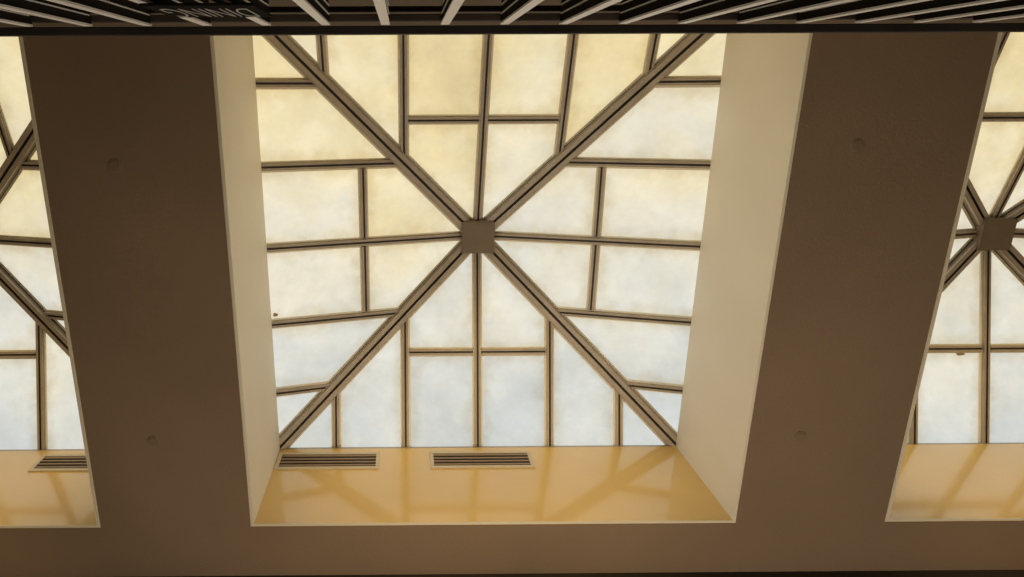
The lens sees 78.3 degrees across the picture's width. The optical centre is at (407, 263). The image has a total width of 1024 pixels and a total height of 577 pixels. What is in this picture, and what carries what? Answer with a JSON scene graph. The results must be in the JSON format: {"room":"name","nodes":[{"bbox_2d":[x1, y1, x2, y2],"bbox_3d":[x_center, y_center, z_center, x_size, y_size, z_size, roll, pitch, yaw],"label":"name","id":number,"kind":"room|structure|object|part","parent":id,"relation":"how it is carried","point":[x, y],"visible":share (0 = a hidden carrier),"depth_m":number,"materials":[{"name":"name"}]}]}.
{"room":"shopping mall","nodes":[
{"label":"shopping mall","id":0,"kind":"room"},
{"bbox_2d":[0,32,1023,576],"bbox_3d":[0.945,-1.863,4.641,18.500,1.138,9.120,0,-75,0],"label":"ceiling","id":1,"kind":"structure","parent":0,"point":[823,263],"depth_m":4.92,"materials":[{"name":"beige paint"}]},
{"bbox_2d":[0,37,84,450],"bbox_3d":[-4.454,-0.177,5.928,4.942,0.671,4.814,0,-75,0],"label":"skylight","id":2,"kind":"object","parent":1,"relation":"attached to","point":[39,407],"visible":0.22,"depth_m":6.20,"materials":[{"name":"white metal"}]},
{"bbox_3d":[-4.092,-0.785,5.960,0.731,0.293,1.152,0,-75,0],"label":"pane","id":3,"kind":"part","parent":2,"relation":"part of","materials":[{"name":"beige glass"}]},
{"bbox_3d":[-3.377,-1.653,5.473,0.704,0.402,1.578,0,-75,0],"label":"pane","id":4,"kind":"part","parent":2,"relation":"part of","materials":[{"name":"beige glass"}]},
{"bbox_3d":[-4.087,0.326,6.263,0.731,0.293,1.152,0,-75,0],"label":"pane","id":5,"kind":"part","parent":2,"relation":"part of","materials":[{"name":"white glass"}]},
{"bbox_3d":[-4.080,1.527,6.284,0.731,0.299,1.175,0,-75,0],"label":"pane","id":6,"kind":"part","parent":2,"relation":"part of","materials":[{"name":"white glass"}]},
{"bbox_3d":[-3.895,-0.592,6.013,1.124,0.293,0.749,0,-75,0],"label":"pane","id":7,"kind":"part","parent":2,"relation":"part of","materials":[{"name":"beige glass"}]},
{"bbox_3d":[-3.891,0.131,6.211,1.124,0.293,0.749,0,-75,0],"label":"pane","id":8,"kind":"part","parent":2,"relation":"part of","materials":[{"name":"white glass"}]},
{"bbox_3d":[-2.958,-1.242,5.587,1.540,0.402,0.721,0,-75,0],"label":"pane","id":9,"kind":"part","parent":2,"relation":"part of","materials":[{"name":"beige glass"}]},
{"bbox_3d":[-4.453,-0.115,5.698,4.942,0.033,4.814,0,-75,0],"label":"frame","id":10,"kind":"part","parent":2,"relation":"part of","materials":[{"name":"brown metal"}]},
{"bbox_3d":[-3.363,1.315,6.283,0.704,0.402,1.578,0,-75,0],"label":"pane","id":11,"kind":"part","parent":2,"relation":"part of","materials":[{"name":"white glass"}]},
{"bbox_2d":[27,454,87,471],"bbox_3d":[-3.118,1.934,6.015,1.000,0.280,0.014,0,-75,0],"label":"ceiling vent","id":12,"kind":"object","parent":1,"relation":"in","point":[46,462],"visible":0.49,"depth_m":5.99,"materials":[{"name":"beige metal"}]},
{"bbox_2d":[274,452,379,469],"bbox_3d":[-0.776,1.920,6.024,1.000,0.280,0.014,0,-75,0],"label":"ceiling vent","id":13,"kind":"object","parent":1,"relation":"in","point":[285,460],"visible":1,"depth_m":6.01,"materials":[{"name":"beige metal"}]},
{"bbox_2d":[429,451,534,468],"bbox_3d":[0.717,1.911,6.030,1.000,0.280,0.014,0,-75,0],"label":"ceiling vent","id":14,"kind":"object","parent":1,"relation":"in","point":[438,459],"visible":1,"depth_m":6.03,"materials":[{"name":"beige metal"}]},
{"bbox_2d":[253,34,726,449],"bbox_3d":[0.700,-0.207,5.948,4.942,0.671,4.814,0,-75,0],"label":"skylight","id":15,"kind":"object","parent":1,"relation":"attached to","point":[473,241],"visible":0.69,"depth_m":5.96,"materials":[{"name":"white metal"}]},
{"bbox_3d":[-1.161,-1.990,5.298,0.836,0.218,0.856,0,-75,0],"label":"pane","id":16,"kind":"part","parent":15,"relation":"part of","materials":[{"name":"beige glass"}]},
{"bbox_3d":[-1.144,1.674,6.298,0.836,0.218,0.856,0,-75,0],"label":"pane","id":17,"kind":"part","parent":15,"relation":"part of","materials":[{"name":"white glass"}]},
{"bbox_3d":[-1.161,-1.990,5.298,0.836,0.218,0.856,0,-75,0],"label":"pane","id":18,"kind":"part","parent":15,"relation":"part of","materials":[{"name":"beige glass"}]},
{"bbox_3d":[-0.999,-0.531,5.739,1.147,0.299,0.749,0,-75,0],"label":"pane","id":19,"kind":"part","parent":15,"relation":"part of","materials":[{"name":"white glass"}]},
{"bbox_3d":[-1.144,1.674,6.298,0.836,0.218,0.856,0,-75,0],"label":"pane","id":20,"kind":"part","parent":15,"relation":"part of","materials":[{"name":"white glass"}]},
{"bbox_3d":[-0.995,0.192,5.937,1.147,0.299,0.749,0,-75,0],"label":"pane","id":21,"kind":"part","parent":15,"relation":"part of","materials":[{"name":"white glass"}]},
{"bbox_3d":[-0.806,-1.255,5.596,1.540,0.402,0.721,0,-75,0],"label":"pane","id":22,"kind":"part","parent":15,"relation":"part of","materials":[{"name":"beige glass"}]},
{"bbox_3d":[-0.796,0.887,6.181,1.540,0.402,0.721,0,-75,0],"label":"pane","id":23,"kind":"part","parent":15,"relation":"part of","materials":[{"name":"white glass"}]},
{"bbox_3d":[-0.390,-1.670,5.484,0.704,0.402,1.578,0,-75,0],"label":"pane","id":24,"kind":"part","parent":15,"relation":"part of","materials":[{"name":"beige glass"}]},
{"bbox_3d":[-0.376,1.297,6.295,0.704,0.402,1.578,0,-75,0],"label":"pane","id":25,"kind":"part","parent":15,"relation":"part of","materials":[{"name":"white glass"}]},
{"bbox_3d":[0.135,-0.615,6.029,1.124,0.293,0.749,0,-75,0],"label":"pane","id":26,"kind":"part","parent":15,"relation":"part of","materials":[{"name":"beige glass"}]},
{"bbox_3d":[0.139,0.107,6.227,1.124,0.293,0.749,0,-75,0],"label":"pane","id":27,"kind":"part","parent":15,"relation":"part of","materials":[{"name":"white glass"}]},
{"bbox_3d":[0.336,0.300,6.280,0.731,0.293,1.152,0,-75,0],"label":"pane","id":28,"kind":"part","parent":15,"relation":"part of","materials":[{"name":"white glass"}]},
{"bbox_3d":[0.343,1.501,6.301,0.731,0.299,1.175,0,-75,0],"label":"pane","id":29,"kind":"part","parent":15,"relation":"part of","materials":[{"name":"white glass"}]},
{"bbox_3d":[0.331,-0.811,5.977,0.731,0.293,1.152,0,-75,0],"label":"pane","id":30,"kind":"part","parent":15,"relation":"part of","materials":[{"name":"beige glass"}]},
{"bbox_3d":[0.327,-1.855,5.385,0.731,0.299,1.175,0,-75,0],"label":"pane","id":31,"kind":"part","parent":15,"relation":"part of","materials":[{"name":"beige glass"}]},
{"bbox_3d":[0.701,-0.145,5.718,4.942,0.033,4.814,0,-75,0],"label":"frame","id":32,"kind":"part","parent":15,"relation":"part of","materials":[{"name":"brown metal"}]},
{"bbox_3d":[0.699,-0.273,6.186,0.320,0.118,0.320,0,-75,0],"label":"hub plate","id":33,"kind":"part","parent":15,"relation":"part of","materials":[{"name":"brown metal"}]},
{"bbox_3d":[1.067,0.296,6.283,0.731,0.293,1.152,0,-75,0],"label":"pane","id":34,"kind":"part","parent":15,"relation":"part of","materials":[{"name":"white glass"}]},
{"bbox_3d":[1.074,1.496,6.304,0.731,0.299,1.175,0,-75,0],"label":"pane","id":35,"kind":"part","parent":15,"relation":"part of","materials":[{"name":"white glass"}]},
{"bbox_3d":[1.062,-0.815,5.980,0.731,0.293,1.152,0,-75,0],"label":"pane","id":36,"kind":"part","parent":15,"relation":"part of","materials":[{"name":"white glass"}]},
{"bbox_3d":[1.058,-1.859,5.388,0.731,0.299,1.175,0,-75,0],"label":"pane","id":37,"kind":"part","parent":15,"relation":"part of","materials":[{"name":"beige glass"}]},
{"bbox_3d":[1.263,0.101,6.231,1.124,0.293,0.749,0,-75,0],"label":"pane","id":38,"kind":"part","parent":15,"relation":"part of","materials":[{"name":"white glass"}]},
{"bbox_3d":[1.259,-0.622,6.034,1.124,0.293,0.749,0,-75,0],"label":"pane","id":39,"kind":"part","parent":15,"relation":"part of","materials":[{"name":"white glass"}]},
{"bbox_3d":[1.791,1.285,6.303,0.704,0.402,1.578,0,-75,0],"label":"pane","id":40,"kind":"part","parent":15,"relation":"part of","materials":[{"name":"white glass"}]},
{"bbox_3d":[1.776,-1.683,5.493,0.704,0.402,1.578,0,-75,0],"label":"pane","id":41,"kind":"part","parent":15,"relation":"part of","materials":[{"name":"beige glass"}]},
{"bbox_3d":[2.206,0.869,6.192,1.540,0.402,0.721,0,-75,0],"label":"pane","id":42,"kind":"part","parent":15,"relation":"part of","materials":[{"name":"white glass"}]},
{"bbox_3d":[2.563,1.652,6.313,0.836,0.218,0.856,0,-75,0],"label":"pane","id":43,"kind":"part","parent":15,"relation":"part of","materials":[{"name":"white glass"}]},
{"bbox_3d":[2.400,0.172,5.950,1.147,0.299,0.749,0,-75,0],"label":"pane","id":44,"kind":"part","parent":15,"relation":"part of","materials":[{"name":"white glass"}]},
{"bbox_3d":[2.196,-1.272,5.607,1.540,0.402,0.721,0,-75,0],"label":"pane","id":45,"kind":"part","parent":15,"relation":"part of","materials":[{"name":"white glass"}]},
{"bbox_3d":[2.396,-0.551,5.753,1.147,0.299,0.749,0,-75,0],"label":"pane","id":46,"kind":"part","parent":15,"relation":"part of","materials":[{"name":"white glass"}]},
{"bbox_3d":[2.563,1.652,6.313,0.836,0.218,0.856,0,-75,0],"label":"pane","id":47,"kind":"part","parent":15,"relation":"part of","materials":[{"name":"white glass"}]},
{"bbox_3d":[2.545,-2.011,5.312,0.836,0.218,0.856,0,-75,0],"label":"pane","id":48,"kind":"part","parent":15,"relation":"part of","materials":[{"name":"beige glass"}]},
{"bbox_3d":[2.545,-2.011,5.312,0.836,0.218,0.856,0,-75,0],"label":"pane","id":49,"kind":"part","parent":15,"relation":"part of","materials":[{"name":"beige glass"}]},
{"bbox_2d":[0,0,1023,26],"bbox_3d":[0.948,-1.896,3.937,18.500,0.216,0.750,0,-75,0],"label":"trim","id":50,"kind":"structure","parent":1,"relation":"attached to","point":[272,3],"depth_m":3.92,"materials":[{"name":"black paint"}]},
{"bbox_2d":[906,32,1023,444],"bbox_3d":[5.874,-0.238,5.968,4.942,0.671,4.814,0,-75,0],"label":"skylight","id":51,"kind":"object","parent":1,"relation":"attached to","point":[971,390],"visible":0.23,"depth_m":6.30,"materials":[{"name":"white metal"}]},
{"bbox_3d":[5.517,1.471,6.322,0.731,0.299,1.175,0,-75,0],"label":"pane","id":52,"kind":"part","parent":51,"relation":"part of","materials":[{"name":"white glass"}]},
{"bbox_3d":[5.510,0.270,6.301,0.731,0.293,1.152,0,-75,0],"label":"pane","id":53,"kind":"part","parent":51,"relation":"part of","materials":[{"name":"white glass"}]},
{"bbox_3d":[5.312,0.077,6.247,1.124,0.293,0.749,0,-75,0],"label":"pane","id":54,"kind":"part","parent":51,"relation":"part of","materials":[{"name":"white glass"}]},
{"bbox_3d":[5.309,-0.646,6.050,1.124,0.293,0.749,0,-75,0],"label":"pane","id":55,"kind":"part","parent":51,"relation":"part of","materials":[{"name":"white glass"}]},
{"bbox_3d":[5.875,-0.175,5.739,4.942,0.033,4.814,0,-75,0],"label":"frame","id":56,"kind":"part","parent":51,"relation":"part of","materials":[{"name":"brown metal"}]},
{"bbox_3d":[5.872,-0.303,6.206,0.320,0.118,0.320,0,-75,0],"label":"hub plate","id":57,"kind":"part","parent":51,"relation":"part of","materials":[{"name":"brown metal"}]},
{"bbox_3d":[5.505,-0.841,5.997,0.731,0.293,1.152,0,-75,0],"label":"pane","id":58,"kind":"part","parent":51,"relation":"part of","materials":[{"name":"beige glass"}]},
{"bbox_3d":[5.501,-1.885,5.405,0.731,0.299,1.175,0,-75,0],"label":"pane","id":59,"kind":"part","parent":51,"relation":"part of","materials":[{"name":"beige glass"}]},
{"bbox_3d":[6.248,1.466,6.325,0.731,0.299,1.175,0,-75,0],"label":"pane","id":60,"kind":"part","parent":51,"relation":"part of","materials":[{"name":"white glass"}]},
{"bbox_3d":[6.241,0.266,6.304,0.731,0.293,1.152,0,-75,0],"label":"pane","id":61,"kind":"part","parent":51,"relation":"part of","materials":[{"name":"white glass"}]},
{"bbox_3d":[6.236,-0.845,6.000,0.731,0.293,1.152,0,-75,0],"label":"pane","id":62,"kind":"part","parent":51,"relation":"part of","materials":[{"name":"white glass"}]},
{"bbox_3d":[6.437,0.071,6.251,1.124,0.293,0.749,0,-75,0],"label":"pane","id":63,"kind":"part","parent":51,"relation":"part of","materials":[{"name":"white glass"}]},
{"bbox_3d":[6.433,-0.652,6.054,1.124,0.293,0.749,0,-75,0],"label":"pane","id":64,"kind":"part","parent":51,"relation":"part of","materials":[{"name":"white glass"}]},
{"bbox_3d":[0.958,-2.781,0.148,18.500,0.220,4.981,0,-75,0],"label":"floor","id":65,"kind":"structure","parent":0,"visible":0},
{"bbox_2d":[0,0,1023,36],"bbox_3d":[0.716,-0.616,1.385,10.000,1.030,0.098,0,-75,0],"label":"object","id":66,"kind":"object","parent":65,"relation":"on","point":[24,13],"visible":0.92,"depth_m":1.79,"materials":[{"name":"paint"}]},
{"bbox_2d":[139,3,271,16],"bbox_3d":[-0.446,-0.571,1.397,0.240,0.200,0.007,0,-75,0],"label":"sign","id":67,"kind":"object","parent":66,"relation":"attached to","point":[170,9],"visible":1,"depth_m":1.36,"materials":[{"name":"black metal"}]},
{"bbox_3d":[0.713,-0.752,1.819,10.000,0.013,0.016,0,-75,0],"label":"rail","id":68,"kind":"part","parent":66,"relation":"part of","materials":[{"name":"metal"}]},
{"bbox_3d":[0.713,-0.721,1.805,10.000,0.015,0.020,0,-75,0],"label":"rail","id":69,"kind":"part","parent":66,"relation":"part of","materials":[{"name":"brown metal"}]},
{"bbox_3d":[0.713,-0.712,1.878,10.000,0.030,0.024,0,-75,0],"label":"handrail","id":70,"kind":"part","parent":66,"relation":"part of","materials":[{"name":"metal"}]},
{"bbox_3d":[0.980,3.255,3.399,18.500,8.032,0.100,0,-75,0],"label":"wall","id":71,"kind":"structure","parent":0,"visible":0},
{"bbox_2d":[145,570,1023,576],"bbox_3d":[0.970,2.682,5.251,18.500,0.100,0.030,0,-75,0],"label":"trim","id":72,"kind":"structure","parent":71,"relation":"attached to","point":[915,573],"depth_m":5.28,"materials":[{"name":"brown wood"}]}
]}

